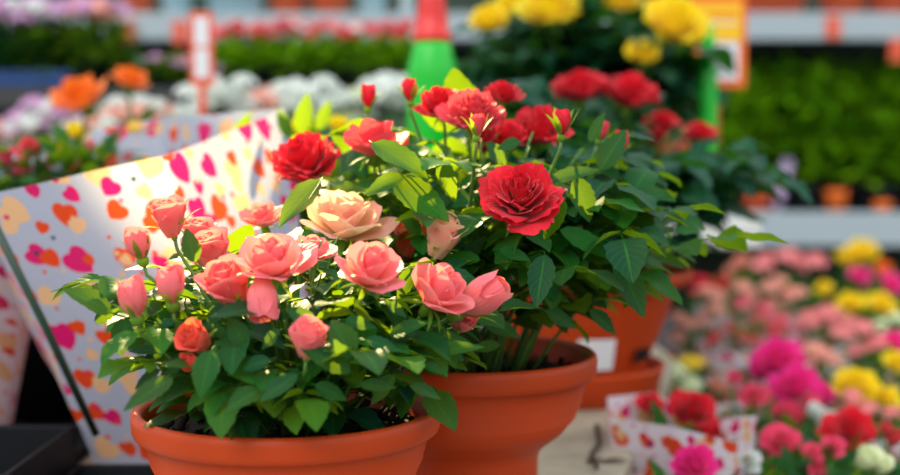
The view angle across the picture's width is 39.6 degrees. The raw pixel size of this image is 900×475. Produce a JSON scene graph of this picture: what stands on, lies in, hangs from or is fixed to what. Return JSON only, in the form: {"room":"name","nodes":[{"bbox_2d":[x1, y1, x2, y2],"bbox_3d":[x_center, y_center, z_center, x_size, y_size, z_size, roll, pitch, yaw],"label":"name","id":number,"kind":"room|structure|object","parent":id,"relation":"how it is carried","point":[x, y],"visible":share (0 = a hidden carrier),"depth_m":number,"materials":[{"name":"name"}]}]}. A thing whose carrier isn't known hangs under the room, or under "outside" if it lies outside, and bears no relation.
{"room":"garden center","nodes":[
{"label":"garden center","id":0,"kind":"room"},
{"bbox_2d":[13,332,64,420],"bbox_3d":[-0.447,0.139,1.353,0.114,0.105,0.114,0,4,0],"label":"pot","id":1,"kind":"object","parent":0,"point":[41,397],"depth_m":1.31,"materials":[{"name":"black plastic"}]},
{"bbox_2d":[130,378,439,474],"bbox_3d":[-0.106,0.171,0.824,0.201,0.124,0.201,0,4,0],"label":"pot","id":2,"kind":"object","parent":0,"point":[389,436],"depth_m":0.75,"materials":[{"name":"ceramic"}]},
{"bbox_3d":[0.500,1.003,3.077,11.000,0.050,8.000,0,4,0],"label":"floor","id":3,"kind":"structure","parent":0,"visible":0},
{"bbox_2d":[77,344,672,474],"bbox_3d":[-0.495,0.658,1.204,1.610,0.900,1.410,0,4,0],"label":"display table","id":4,"kind":"object","parent":3,"relation":"on","point":[567,454],"visible":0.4,"depth_m":1.21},
{"bbox_2d":[0,425,79,474],"bbox_3d":[-0.477,0.196,1.031,0.293,0.045,0.178,0,4,0],"label":"tray","id":5,"kind":"object","parent":4,"relation":"on","point":[24,449],"visible":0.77,"depth_m":1.11,"materials":[{"name":"black plastic"}]},
{"bbox_2d":[0,227,99,435],"bbox_3d":[-0.329,0.074,1.024,0.019,0.197,0.099,4,5,41],"label":"cane","id":6,"kind":"object","parent":4,"relation":"on","point":[4,245],"visible":1,"depth_m":1.01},
{"bbox_2d":[13,417,89,463],"bbox_3d":[-0.482,0.196,1.272,0.283,0.012,0.298,0,4,0],"label":"tray","id":7,"kind":"object","parent":4,"relation":"on","point":[81,450],"visible":0.05,"depth_m":1.29,"materials":[{"name":"black plastic"}]},
{"bbox_2d":[0,262,29,424],"bbox_3d":[-0.489,0.098,1.229,0.166,0.200,0.168,-1,4,-11],"label":"gift bag","id":8,"kind":"object","parent":7,"relation":"on","point":[14,331],"visible":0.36,"depth_m":1.21,"materials":[{"name":"paper"}]},
{"bbox_2d":[0,136,89,420],"bbox_3d":[-0.446,0.042,1.344,0.195,0.300,0.205,-4,5,-42],"label":"rose","id":9,"kind":"object","parent":7,"relation":"on","point":[41,397],"visible":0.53,"depth_m":1.31,"materials":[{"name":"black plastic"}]},
{"bbox_2d":[0,121,149,416],"bbox_3d":[-0.405,0.032,1.365,0.209,0.316,0.193,-2,4,-21],"label":"rose","id":10,"kind":"object","parent":7,"relation":"on","point":[59,149],"visible":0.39,"depth_m":1.33,"materials":[{"name":"plant"}]},
{"bbox_2d":[49,74,107,138],"bbox_3d":[-0.524,-0.033,1.786,0.192,0.397,0.192,-3,5,-40],"label":"flower","id":11,"kind":"object","parent":4,"relation":"on","point":[75,94],"visible":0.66,"depth_m":1.73,"materials":[{"name":"orange plant"}]},
{"bbox_2d":[67,464,153,474],"bbox_3d":[-0.265,0.215,1.002,0.138,0.012,0.218,0,4,0],"label":"tray","id":12,"kind":"object","parent":4,"relation":"on","point":[78,469],"visible":0.57,"depth_m":1.10,"materials":[{"name":"black plastic"}]},
{"bbox_2d":[0,108,308,463],"bbox_3d":[-0.327,0.037,1.233,0.296,0.328,0.454,-2,5,-30],"label":"gift bag","id":13,"kind":"object","parent":4,"relation":"on","point":[59,231],"visible":0.38,"depth_m":1.07,"materials":[{"name":"paper"}]},
{"bbox_2d":[49,177,540,474],"bbox_3d":[-0.103,0.098,0.807,0.281,0.272,0.286,4,6,45],"label":"rose","id":14,"kind":"object","parent":4,"relation":"on","point":[221,402],"visible":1,"depth_m":0.74,"materials":[{"name":"plant"}]},
{"bbox_2d":[232,92,405,375],"bbox_3d":[-0.153,0.024,1.304,0.279,0.340,0.209,0,4,0],"label":"rose","id":15,"kind":"object","parent":4,"relation":"on","point":[303,120],"visible":0.16,"depth_m":1.23,"materials":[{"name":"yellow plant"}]},
{"bbox_2d":[407,0,456,255],"bbox_3d":[-0.025,-0.088,1.748,0.070,0.512,0.070,0,4,0],"label":"spray bottle","id":16,"kind":"object","parent":4,"relation":"on","point":[431,61],"visible":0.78,"depth_m":1.71,"materials":[{"name":"green plastic"}]},
{"bbox_2d":[271,68,786,474],"bbox_3d":[0.050,0.045,0.974,0.340,0.354,0.334,-2,5,-31],"label":"rose","id":17,"kind":"object","parent":4,"relation":"on","point":[546,228],"visible":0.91,"depth_m":0.91,"materials":[{"name":"plant"}]},
{"bbox_2d":[382,333,597,474],"bbox_3d":[0.016,0.155,0.990,0.200,0.132,0.200,0,4,0],"label":"pot","id":18,"kind":"object","parent":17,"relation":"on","point":[527,394],"depth_m":0.92,"materials":[{"name":"ceramic"}]},
{"bbox_2d":[507,263,693,375],"bbox_3d":[0.148,0.108,1.486,0.276,0.146,0.276,0,4,0],"label":"pot","id":19,"kind":"object","parent":4,"relation":"on","point":[627,353],"depth_m":1.40,"materials":[{"name":"ceramic"}]},
{"bbox_2d":[447,68,812,409],"bbox_3d":[0.173,-0.003,1.447,0.421,0.384,0.400,-1,4,-19],"label":"rose","id":20,"kind":"object","parent":4,"relation":"on","point":[625,365],"visible":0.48,"depth_m":1.40,"materials":[{"name":"plant"}]},
{"bbox_2d":[0,88,760,331],"bbox_3d":[-0.662,0.347,2.631,2.275,1.320,1.400,0,4,0],"label":"plant staging","id":21,"kind":"object","parent":3,"relation":"on","point":[10,98],"visible":0.16,"depth_m":2.61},
{"bbox_2d":[0,71,78,87],"bbox_3d":[-0.901,-0.338,2.718,0.208,0.036,0.178,0,4,0],"label":"tray","id":22,"kind":"object","parent":21,"relation":"on","point":[8,79],"visible":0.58,"depth_m":2.63,"materials":[{"name":"blue plastic"}]},
{"bbox_2d":[0,0,60,70],"bbox_3d":[-0.952,-0.425,2.724,0.242,0.197,0.210,0,4,0],"label":"potted flower","id":23,"kind":"object","parent":22,"relation":"on","point":[8,8],"visible":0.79,"depth_m":2.68,"materials":[{"name":"green plant"}]},
{"bbox_2d":[1,0,102,71],"bbox_3d":[-0.873,-0.427,2.728,0.219,0.200,0.227,-3,5,-40],"label":"potted flower","id":24,"kind":"object","parent":22,"relation":"on","point":[57,15],"visible":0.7,"depth_m":2.67,"materials":[{"name":"green plant"}]},
{"bbox_2d":[0,95,82,145],"bbox_3d":[-0.680,-0.136,2.073,0.185,0.201,0.169,0,4,0],"label":"potted flower","id":25,"kind":"object","parent":21,"relation":"on","point":[32,117],"visible":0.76,"depth_m":2.05,"materials":[{"name":"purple plant"}]},
{"bbox_2d":[50,117,120,134],"bbox_3d":[-0.625,-0.128,2.175,0.186,0.169,0.156,0,4,0],"label":"potted flower","id":26,"kind":"object","parent":21,"relation":"on","point":[92,123],"visible":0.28,"depth_m":2.15,"materials":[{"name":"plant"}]},
{"bbox_2d":[110,65,156,121],"bbox_3d":[-0.453,-0.043,1.830,0.185,0.412,0.189,2,4,22],"label":"flower","id":27,"kind":"object","parent":21,"relation":"on","point":[130,77],"visible":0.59,"depth_m":1.79,"materials":[{"name":"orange plant"}]},
{"bbox_2d":[96,94,175,128],"bbox_3d":[-0.520,-0.137,2.078,0.176,0.201,0.157,-2,5,-31],"label":"potted flower","id":28,"kind":"object","parent":21,"relation":"on","point":[114,108],"visible":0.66,"depth_m":2.05,"materials":[{"name":"white plant"}]},
{"bbox_2d":[104,86,209,87],"bbox_3d":[-0.646,-0.334,2.834,0.304,0.010,0.228,0,4,0],"label":"tray","id":29,"kind":"object","parent":21,"relation":"on","point":[106,86],"visible":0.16,"depth_m":2.72,"materials":[{"name":"black plastic"}]},
{"bbox_2d":[39,0,146,86],"bbox_3d":[-0.783,-0.429,2.731,0.244,0.203,0.222,0,4,0],"label":"potted flower","id":30,"kind":"object","parent":29,"relation":"on","point":[100,66],"visible":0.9,"depth_m":2.69,"materials":[{"name":"green plant"}]},
{"bbox_2d":[138,49,189,85],"bbox_3d":[-0.639,-0.371,2.775,0.174,0.090,0.161,0,4,0],"label":"potted flower","id":31,"kind":"object","parent":29,"relation":"on","point":[165,62],"visible":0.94,"depth_m":2.74,"materials":[{"name":"green plant"}]},
{"bbox_2d":[167,54,242,84],"bbox_3d":[-0.557,-0.369,2.778,0.176,0.077,0.160,-3,5,-35],"label":"potted flower","id":32,"kind":"object","parent":29,"relation":"on","point":[187,65],"visible":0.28,"depth_m":2.76,"materials":[{"name":"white plant"}]},
{"bbox_2d":[214,18,264,85],"bbox_3d":[-0.493,-0.415,2.828,0.160,0.161,0.148,3,5,37],"label":"potted flower","id":33,"kind":"object","parent":29,"relation":"on","point":[235,25],"visible":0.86,"depth_m":2.80,"materials":[{"name":"green plant"}]},
{"bbox_2d":[189,12,213,114],"bbox_3d":[-0.385,-0.187,1.943,0.037,0.323,0.005,0,4,0],"label":"stake","id":34,"kind":"object","parent":21,"relation":"on","point":[201,26],"visible":0.74,"depth_m":1.94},
{"bbox_2d":[0,88,406,115],"bbox_3d":[-0.750,-0.316,2.945,2.100,0.040,0.680,0,4,0],"label":"shelf","id":35,"kind":"object","parent":21,"relation":"attached to","point":[10,98],"depth_m":2.61,"materials":[{"name":"metal"}]},
{"bbox_2d":[173,73,261,115],"bbox_3d":[-0.379,-0.154,2.077,0.185,0.235,0.160,2,5,27],"label":"potted flower","id":36,"kind":"object","parent":21,"relation":"on","point":[231,94],"visible":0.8,"depth_m":2.05,"materials":[{"name":"white plant"}]},
{"bbox_2d":[230,86,294,112],"bbox_3d":[-0.332,-0.154,2.172,0.186,0.222,0.174,0,4,0],"label":"potted flower","id":37,"kind":"object","parent":21,"relation":"on","point":[262,94],"visible":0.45,"depth_m":2.13,"materials":[{"name":"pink plant"}]},
{"bbox_2d":[246,86,356,87],"bbox_3d":[-0.282,-0.334,2.834,0.422,0.010,0.228,0,4,0],"label":"tray","id":38,"kind":"object","parent":21,"relation":"on","point":[247,86],"visible":0.15,"depth_m":2.72,"materials":[{"name":"black plastic"}]},
{"bbox_2d":[233,22,293,85],"bbox_3d":[-0.425,-0.411,2.828,0.170,0.154,0.147,0,4,0],"label":"potted flower","id":39,"kind":"object","parent":38,"relation":"on","point":[266,76],"visible":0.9,"depth_m":2.80,"materials":[{"name":"green plant"}]},
{"bbox_2d":[262,18,322,85],"bbox_3d":[-0.357,-0.416,2.826,0.169,0.163,0.150,0,4,0],"label":"potted flower","id":40,"kind":"object","parent":38,"relation":"on","point":[285,73],"visible":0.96,"depth_m":2.80,"materials":[{"name":"green plant"}]},
{"bbox_2d":[289,19,357,85],"bbox_3d":[-0.285,-0.413,2.831,0.166,0.158,0.150,0,4,0],"label":"potted flower","id":41,"kind":"object","parent":38,"relation":"on","point":[324,60],"visible":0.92,"depth_m":2.80,"materials":[{"name":"green plant"}]},
{"bbox_2d":[317,22,380,85],"bbox_3d":[-0.219,-0.411,2.831,0.167,0.154,0.148,0,4,0],"label":"potted flower","id":42,"kind":"object","parent":38,"relation":"on","point":[344,78],"visible":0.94,"depth_m":2.80,"materials":[{"name":"green plant"}]},
{"bbox_2d":[347,20,411,76],"bbox_3d":[-0.157,-0.412,2.830,0.154,0.155,0.152,0,4,0],"label":"potted flower","id":43,"kind":"object","parent":38,"relation":"on","point":[384,36],"visible":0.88,"depth_m":2.80,"materials":[{"name":"green plant"}]},
{"bbox_2d":[375,19,415,80],"bbox_3d":[-0.091,-0.414,2.827,0.170,0.160,0.147,0,4,0],"label":"potted flower","id":44,"kind":"object","parent":38,"relation":"on","point":[404,25],"visible":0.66,"depth_m":2.80,"materials":[{"name":"green plant"}]},
{"bbox_2d":[268,74,347,189],"bbox_3d":[-0.244,-0.153,2.073,0.168,0.234,0.163,-4,5,-43],"label":"potted flower","id":45,"kind":"object","parent":21,"relation":"on","point":[295,91],"visible":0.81,"depth_m":2.05,"materials":[{"name":"white plant"}]},
{"bbox_2d":[313,86,382,180],"bbox_3d":[-0.170,-0.152,2.179,0.180,0.218,0.160,0,4,0],"label":"potted flower","id":46,"kind":"object","parent":21,"relation":"on","point":[350,97],"visible":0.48,"depth_m":2.14,"materials":[{"name":"white plant"}]},
{"bbox_2d":[356,71,406,171],"bbox_3d":[-0.085,-0.155,2.070,0.186,0.239,0.155,0,4,0],"label":"potted flower","id":47,"kind":"object","parent":21,"relation":"on","point":[386,82],"visible":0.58,"depth_m":2.05,"materials":[{"name":"white plant"}]},
{"bbox_2d":[311,215,760,248],"bbox_3d":[-0.463,-0.027,2.254,1.875,0.040,0.700,0,4,0],"label":"shelf","id":48,"kind":"object","parent":21,"relation":"attached to","point":[747,226],"depth_m":1.90,"materials":[{"name":"metal"}]},
{"bbox_2d":[402,0,735,157],"bbox_3d":[0.200,-0.234,2.071,0.523,0.398,0.518,1,4,8],"label":"rose","id":49,"kind":"object","parent":21,"relation":"on","point":[548,39],"visible":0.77,"depth_m":1.91,"materials":[{"name":"plant"}]},
{"bbox_2d":[640,139,689,157],"bbox_3d":[0.249,-0.099,2.078,0.292,0.127,0.292,0,4,0],"label":"pot","id":50,"kind":"object","parent":49,"relation":"on","point":[678,144],"depth_m":1.98,"materials":[{"name":"orange plastic"}]},
{"bbox_2d":[697,26,717,150],"bbox_3d":[0.400,-0.176,1.942,0.031,0.301,0.031,0,4,0],"label":"stake","id":51,"kind":"object","parent":21,"relation":"on","point":[707,90],"visible":0.48,"depth_m":1.93,"materials":[{"name":"green plastic"}]},
{"bbox_2d":[690,0,746,175],"bbox_3d":[0.468,-0.241,2.192,0.100,0.395,0.017,0,4,0],"label":"price sign","id":52,"kind":"object","parent":21,"relation":"on","point":[729,17],"visible":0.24,"depth_m":2.18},
{"bbox_2d":[0,0,899,313],"bbox_3d":[0.100,-0.348,4.838,5.000,2.400,0.740,0,4,0],"label":"shelving rack","id":53,"kind":"object","parent":3,"relation":"on","point":[849,36],"visible":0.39,"depth_m":4.50,"materials":[{"name":"metal"}]},
{"bbox_2d":[162,0,191,12],"bbox_3d":[-1.027,-0.860,4.702,0.122,0.160,0.122,0,4,0],"label":"bucket","id":54,"kind":"object","parent":53,"relation":"on","point":[169,6],"visible":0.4,"depth_m":4.66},
{"bbox_2d":[207,0,263,12],"bbox_3d":[-0.805,-0.860,4.702,0.236,0.160,0.236,0,4,0],"label":"bucket","id":55,"kind":"object","parent":53,"relation":"on","point":[215,6],"visible":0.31,"depth_m":4.62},
{"bbox_2d":[271,0,304,12],"bbox_3d":[-0.609,-0.860,4.702,0.144,0.160,0.144,0,4,0],"label":"plant pot","id":56,"kind":"object","parent":53,"relation":"on","point":[278,6],"visible":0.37,"depth_m":4.65,"materials":[{"name":"orange plastic"}]},
{"bbox_2d":[312,0,347,12],"bbox_3d":[-0.451,-0.860,4.702,0.152,0.160,0.152,0,4,0],"label":"plant pot","id":57,"kind":"object","parent":53,"relation":"on","point":[319,6],"visible":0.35,"depth_m":4.65,"materials":[{"name":"orange plastic"}]},
{"bbox_2d":[681,64,795,205],"bbox_3d":[1.072,-0.376,4.674,0.453,0.570,0.391,0,4,0],"label":"bush","id":58,"kind":"object","parent":53,"relation":"on","point":[739,104],"visible":0.39,"depth_m":4.58,"materials":[{"name":"green plant"}]},
{"bbox_2d":[728,184,759,205],"bbox_3d":[1.076,-0.146,4.681,0.166,0.110,0.166,0,4,0],"label":"pot","id":59,"kind":"object","parent":58,"relation":"on","point":[740,201],"depth_m":4.61,"materials":[{"name":"orange plastic"}]},
{"bbox_2d":[743,192,771,211],"bbox_3d":[1.121,-0.131,4.562,0.109,0.099,0.109,0,4,0],"label":"plant pot","id":60,"kind":"object","parent":53,"relation":"on","point":[761,202],"visible":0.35,"depth_m":4.52,"materials":[{"name":"orange plastic"}]},
{"bbox_2d":[757,183,787,211],"bbox_3d":[1.216,-0.149,4.731,0.166,0.110,0.166,0,4,0],"label":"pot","id":61,"kind":"object","parent":53,"relation":"on","point":[784,208],"depth_m":4.67,"materials":[{"name":"plastic"}]},
{"bbox_2d":[723,53,827,211],"bbox_3d":[1.225,-0.391,4.711,0.456,0.595,0.406,0,4,0],"label":"bush","id":62,"kind":"object","parent":53,"relation":"on","point":[802,158],"visible":0.34,"depth_m":4.63,"materials":[{"name":"green plant"}]},
{"bbox_2d":[747,0,804,12],"bbox_3d":[1.204,-0.860,4.702,0.281,0.160,0.281,0,4,0],"label":"plant pot","id":63,"kind":"object","parent":53,"relation":"on","point":[753,6],"visible":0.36,"depth_m":4.60,"materials":[{"name":"orange plastic"}]},
{"bbox_2d":[750,44,859,211],"bbox_3d":[1.338,-0.407,4.661,0.454,0.633,0.422,0,4,0],"label":"potted plant","id":64,"kind":"object","parent":53,"relation":"on","point":[820,69],"visible":0.7,"depth_m":4.58,"materials":[{"name":"green plant"}]},
{"bbox_2d":[786,183,827,211],"bbox_3d":[1.330,-0.146,4.681,0.166,0.110,0.166,0,4,0],"label":"pot","id":65,"kind":"object","parent":64,"relation":"on","point":[795,202],"depth_m":4.62,"materials":[{"name":"black plastic"}]},
{"bbox_2d":[825,190,847,211],"bbox_3d":[1.410,-0.128,4.562,0.080,0.092,0.080,0,4,0],"label":"plant pot","id":66,"kind":"object","parent":53,"relation":"on","point":[836,200],"visible":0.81,"depth_m":4.53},
{"bbox_2d":[820,0,864,12],"bbox_3d":[1.475,-0.860,4.702,0.182,0.160,0.182,0,4,0],"label":"plant pot","id":67,"kind":"object","parent":53,"relation":"on","point":[827,6],"visible":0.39,"depth_m":4.64,"materials":[{"name":"orange plastic"}]},
{"bbox_2d":[791,67,899,211],"bbox_3d":[1.471,-0.380,4.720,0.445,0.572,0.396,0,4,0],"label":"bush","id":68,"kind":"object","parent":53,"relation":"on","point":[850,145],"visible":0.41,"depth_m":4.62,"materials":[{"name":"green plant"}]},
{"bbox_2d":[820,183,858,211],"bbox_3d":[1.472,-0.149,4.731,0.166,0.110,0.166,0,4,0],"label":"pot","id":69,"kind":"object","parent":68,"relation":"on","point":[850,205],"depth_m":4.67,"materials":[{"name":"orange plastic"}]},
{"bbox_2d":[819,54,899,211],"bbox_3d":[1.585,-0.387,4.674,0.424,0.591,0.399,-2,4,-24],"label":"potted plant","id":70,"kind":"object","parent":53,"relation":"on","point":[865,194],"visible":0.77,"depth_m":4.61,"materials":[{"name":"green plant"}]},
{"bbox_2d":[851,183,896,211],"bbox_3d":[1.584,-0.146,4.681,0.166,0.110,0.166,0,4,0],"label":"pot","id":71,"kind":"object","parent":70,"relation":"on","point":[865,194],"depth_m":4.62,"materials":[{"name":"orange plastic"}]},
{"bbox_2d":[860,54,899,211],"bbox_3d":[1.732,-0.398,4.719,0.456,0.607,0.413,0,4,0],"label":"bush","id":72,"kind":"object","parent":53,"relation":"on","point":[892,176],"visible":0.3,"depth_m":4.65,"materials":[{"name":"green plant"}]},
{"bbox_2d":[868,0,899,12],"bbox_3d":[1.663,-0.860,4.702,0.190,0.160,0.190,0,4,0],"label":"plant pot","id":73,"kind":"object","parent":53,"relation":"on","point":[875,6],"visible":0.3,"depth_m":4.64,"materials":[{"name":"orange plastic"}]},
{"bbox_2d":[486,314,898,350],"bbox_3d":[1.350,0.685,2.604,2.500,0.650,3.100,0,4,0],"label":"bench","id":74,"kind":"object","parent":3,"relation":"on","point":[668,326],"visible":0.02,"depth_m":3.77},
{"bbox_2d":[607,388,756,474],"bbox_3d":[0.230,0.308,1.261,0.158,0.288,0.160,0,4,0],"label":"flower bouquet","id":75,"kind":"object","parent":74,"relation":"on","point":[654,426],"visible":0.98,"depth_m":1.23,"materials":[{"name":"paper"}]},
{"bbox_2d":[637,444,741,474],"bbox_3d":[0.225,0.324,1.133,0.141,0.273,0.147,-3,5,-39],"label":"potted flower","id":76,"kind":"object","parent":74,"relation":"on","point":[699,459],"visible":1,"depth_m":1.12,"materials":[{"name":"plant"}]},
{"bbox_2d":[667,355,713,398],"bbox_3d":[0.339,0.292,1.888,0.161,0.232,0.159,-4,5,-43],"label":"potted flower","id":77,"kind":"object","parent":74,"relation":"on","point":[704,373],"visible":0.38,"depth_m":1.88,"materials":[{"name":"yellow plant"}]},
{"bbox_2d":[667,361,718,399],"bbox_3d":[0.325,0.295,1.764,0.160,0.244,0.150,-3,5,-39],"label":"potted flower","id":78,"kind":"object","parent":74,"relation":"on","point":[688,382],"visible":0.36,"depth_m":1.74,"materials":[{"name":"beige plant"}]},
{"bbox_2d":[663,302,731,391],"bbox_3d":[0.470,0.248,2.349,0.136,0.255,0.153,0,4,0],"label":"potted flower","id":79,"kind":"object","parent":74,"relation":"on","point":[678,345],"visible":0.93,"depth_m":2.33,"materials":[{"name":"plant"}]},
{"bbox_2d":[678,275,752,325],"bbox_3d":[0.614,0.211,2.913,0.160,0.250,0.162,3,5,38],"label":"potted flower","id":80,"kind":"object","parent":74,"relation":"on","point":[717,282],"visible":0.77,"depth_m":2.90,"materials":[{"name":"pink plant"}]},
{"bbox_2d":[701,378,739,403],"bbox_3d":[0.385,0.308,1.836,0.148,0.208,0.148,2,4,23],"label":"potted flower","id":81,"kind":"object","parent":74,"relation":"on","point":[719,385],"visible":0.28,"depth_m":1.82,"materials":[{"name":"plant"}]},
{"bbox_2d":[693,280,758,338],"bbox_3d":[0.596,0.222,2.677,0.142,0.262,0.156,-4,6,-44],"label":"potted flower","id":82,"kind":"object","parent":74,"relation":"on","point":[720,321],"visible":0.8,"depth_m":2.65,"materials":[{"name":"plant"}]},
{"bbox_2d":[709,254,765,315],"bbox_3d":[0.710,0.182,3.093,0.163,0.284,0.138,0,4,0],"label":"potted flower","id":83,"kind":"object","parent":74,"relation":"on","point":[738,262],"visible":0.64,"depth_m":3.08,"materials":[{"name":"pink plant"}]},
{"bbox_2d":[697,322,782,409],"bbox_3d":[0.514,0.267,2.174,0.163,0.243,0.165,0,4,0],"label":"potted flower","id":84,"kind":"object","parent":74,"relation":"on","point":[721,361],"visible":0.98,"depth_m":2.15,"materials":[{"name":"plant"}]},
{"bbox_2d":[726,297,793,351],"bbox_3d":[0.599,0.243,2.411,0.153,0.257,0.140,2,5,31],"label":"potted flower","id":85,"kind":"object","parent":74,"relation":"on","point":[758,324],"visible":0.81,"depth_m":2.40,"materials":[{"name":"plant"}]},
{"bbox_2d":[715,370,805,454],"bbox_3d":[0.388,0.299,1.591,0.144,0.259,0.153,0,4,0],"label":"potted flower","id":86,"kind":"object","parent":74,"relation":"on","point":[752,395],"visible":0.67,"depth_m":1.59,"materials":[{"name":"plant"}]},
{"bbox_2d":[745,449,785,474],"bbox_3d":[0.294,0.331,1.240,0.147,0.244,0.161,0,4,0],"label":"potted flower","id":87,"kind":"object","parent":74,"relation":"on","point":[755,467],"visible":0.45,"depth_m":1.24,"materials":[{"name":"plant"}]},
{"bbox_2d":[719,335,821,408],"bbox_3d":[0.467,0.279,1.776,0.157,0.274,0.160,4,6,44],"label":"potted flower","id":88,"kind":"object","parent":74,"relation":"on","point":[772,356],"visible":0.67,"depth_m":1.77,"materials":[{"name":"pink plant"}]},
{"bbox_2d":[743,275,812,338],"bbox_3d":[0.705,0.216,2.674,0.156,0.273,0.148,0,4,0],"label":"potted flower","id":89,"kind":"object","parent":74,"relation":"on","point":[787,291],"visible":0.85,"depth_m":2.66,"materials":[{"name":"plant"}]},
{"bbox_2d":[750,248,828,310],"bbox_3d":[0.864,0.172,3.201,0.209,0.289,0.171,0,4,0],"label":"potted flower","id":90,"kind":"object","parent":74,"relation":"on","point":[792,256],"visible":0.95,"depth_m":3.18,"materials":[{"name":"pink plant"}]},
{"bbox_2d":[751,422,830,474],"bbox_3d":[0.351,0.323,1.311,0.152,0.251,0.168,0,4,0],"label":"potted flower","id":91,"kind":"object","parent":74,"relation":"on","point":[773,436],"visible":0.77,"depth_m":1.30,"materials":[{"name":"pink plant"}]},
{"bbox_2d":[755,361,846,439],"bbox_3d":[0.461,0.295,1.653,0.161,0.259,0.143,0,4,0],"label":"potted flower","id":92,"kind":"object","parent":74,"relation":"on","point":[795,380],"visible":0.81,"depth_m":1.64,"materials":[{"name":"pink plant"}]},
{"bbox_2d":[754,392,856,468],"bbox_3d":[0.421,0.309,1.507,0.168,0.252,0.168,0,4,0],"label":"potted flower","id":93,"kind":"object","parent":74,"relation":"on","point":[791,414],"visible":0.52,"depth_m":1.49,"materials":[{"name":"pink plant"}]},
{"bbox_2d":[762,430,858,474],"bbox_3d":[0.377,0.326,1.268,0.170,0.251,0.144,0,4,0],"label":"potted flower","id":94,"kind":"object","parent":74,"relation":"on","point":[831,448],"visible":0.97,"depth_m":1.26,"materials":[{"name":"pink plant"}]},
{"bbox_2d":[781,342,848,419],"bbox_3d":[0.579,0.283,2.005,0.144,0.233,0.144,2,4,26],"label":"potted flower","id":95,"kind":"object","parent":74,"relation":"on","point":[822,351],"visible":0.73,"depth_m":1.99,"materials":[{"name":"plant"}]},
{"bbox_2d":[795,280,841,336],"bbox_3d":[0.825,0.220,2.762,0.166,0.253,0.165,0,4,0],"label":"potted flower","id":96,"kind":"object","parent":74,"relation":"on","point":[823,287],"visible":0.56,"depth_m":2.75,"materials":[{"name":"yellow plant"}]},
{"bbox_2d":[763,401,876,474],"bbox_3d":[0.442,0.314,1.481,0.165,0.244,0.158,0,4,0],"label":"potted flower","id":97,"kind":"object","parent":74,"relation":"on","point":[815,411],"visible":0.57,"depth_m":1.47,"materials":[{"name":"white plant"}]},
{"bbox_2d":[784,304,859,364],"bbox_3d":[0.696,0.250,2.329,0.142,0.254,0.152,0,4,0],"label":"potted flower","id":98,"kind":"object","parent":74,"relation":"on","point":[828,312],"visible":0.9,"depth_m":2.31,"materials":[{"name":"plant"}]},
{"bbox_2d":[802,404,899,474],"bbox_3d":[0.431,0.314,1.363,0.155,0.261,0.160,0,4,0],"label":"potted flower","id":99,"kind":"object","parent":74,"relation":"on","point":[855,426],"visible":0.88,"depth_m":1.35,"materials":[{"name":"red plant"}]},
{"bbox_2d":[805,367,899,439],"bbox_3d":[0.542,0.298,1.669,0.147,0.250,0.159,2,5,30],"label":"potted flower","id":100,"kind":"object","parent":74,"relation":"on","point":[864,381],"visible":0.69,"depth_m":1.66,"materials":[{"name":"yellow plant"}]},
{"bbox_2d":[814,388,899,460],"bbox_3d":[0.542,0.311,1.612,0.151,0.233,0.149,0,4,0],"label":"potted flower","id":101,"kind":"object","parent":74,"relation":"on","point":[867,406],"visible":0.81,"depth_m":1.60,"materials":[{"name":"plant"}]},
{"bbox_2d":[830,237,884,331],"bbox_3d":[1.142,0.148,3.504,0.168,0.294,0.166,0,4,0],"label":"potted flower","id":102,"kind":"object","parent":74,"relation":"on","point":[855,252],"visible":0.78,"depth_m":3.49,"materials":[{"name":"yellow plant"}]},
{"bbox_2d":[838,267,886,362],"bbox_3d":[1.013,0.199,3.072,0.145,0.253,0.149,0,4,0],"label":"potted flower","id":103,"kind":"object","parent":74,"relation":"on","point":[860,276],"visible":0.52,"depth_m":3.06,"materials":[{"name":"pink plant"}]},
{"bbox_2d":[825,422,899,474],"bbox_3d":[0.458,0.320,1.291,0.155,0.260,0.155,3,5,39],"label":"potted flower","id":104,"kind":"object","parent":74,"relation":"on","point":[891,434],"visible":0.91,"depth_m":1.29,"materials":[{"name":"red plant"}]},
{"bbox_2d":[826,318,899,408],"bbox_3d":[0.688,0.264,2.096,0.148,0.258,0.145,0,4,0],"label":"potted flower","id":105,"kind":"object","parent":74,"relation":"on","point":[873,349],"visible":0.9,"depth_m":2.08,"materials":[{"name":"plant"}]},
{"bbox_2d":[832,444,899,474],"bbox_3d":[0.387,0.324,1.183,0.152,0.266,0.148,0,4,0],"label":"potted flower","id":106,"kind":"object","parent":74,"relation":"on","point":[871,458],"visible":1,"depth_m":1.17,"materials":[{"name":"plant"}]},
{"bbox_2d":[834,291,899,364],"bbox_3d":[0.815,0.237,2.460,0.156,0.262,0.145,0,4,0],"label":"potted flower","id":107,"kind":"object","parent":74,"relation":"on","point":[849,303],"visible":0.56,"depth_m":2.45,"materials":[{"name":"yellow plant"}]},
{"bbox_2d":[846,330,899,417],"bbox_3d":[0.740,0.274,2.090,0.162,0.239,0.167,0,4,0],"label":"potted flower","id":108,"kind":"object","parent":74,"relation":"on","point":[893,337],"visible":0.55,"depth_m":2.08,"materials":[{"name":"pink plant"}]},
{"bbox_2d":[851,260,899,333],"bbox_3d":[1.103,0.187,3.174,0.149,0.262,0.173,-1,4,-20],"label":"potted flower","id":109,"kind":"object","parent":74,"relation":"on","point":[881,266],"visible":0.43,"depth_m":3.16,"materials":[{"name":"orange plant"}]},
{"bbox_2d":[857,271,899,335],"bbox_3d":[1.006,0.209,2.846,0.170,0.263,0.151,0,4,0],"label":"potted flower","id":110,"kind":"object","parent":74,"relation":"on","point":[891,281],"visible":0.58,"depth_m":2.84,"materials":[{"name":"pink plant"}]},
{"bbox_2d":[874,350,899,422],"bbox_3d":[0.642,0.289,1.819,0.164,0.248,0.146,0,4,0],"label":"potted flower","id":111,"kind":"object","parent":74,"relation":"on","point":[891,359],"visible":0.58,"depth_m":1.81,"materials":[{"name":"yellow plant"}]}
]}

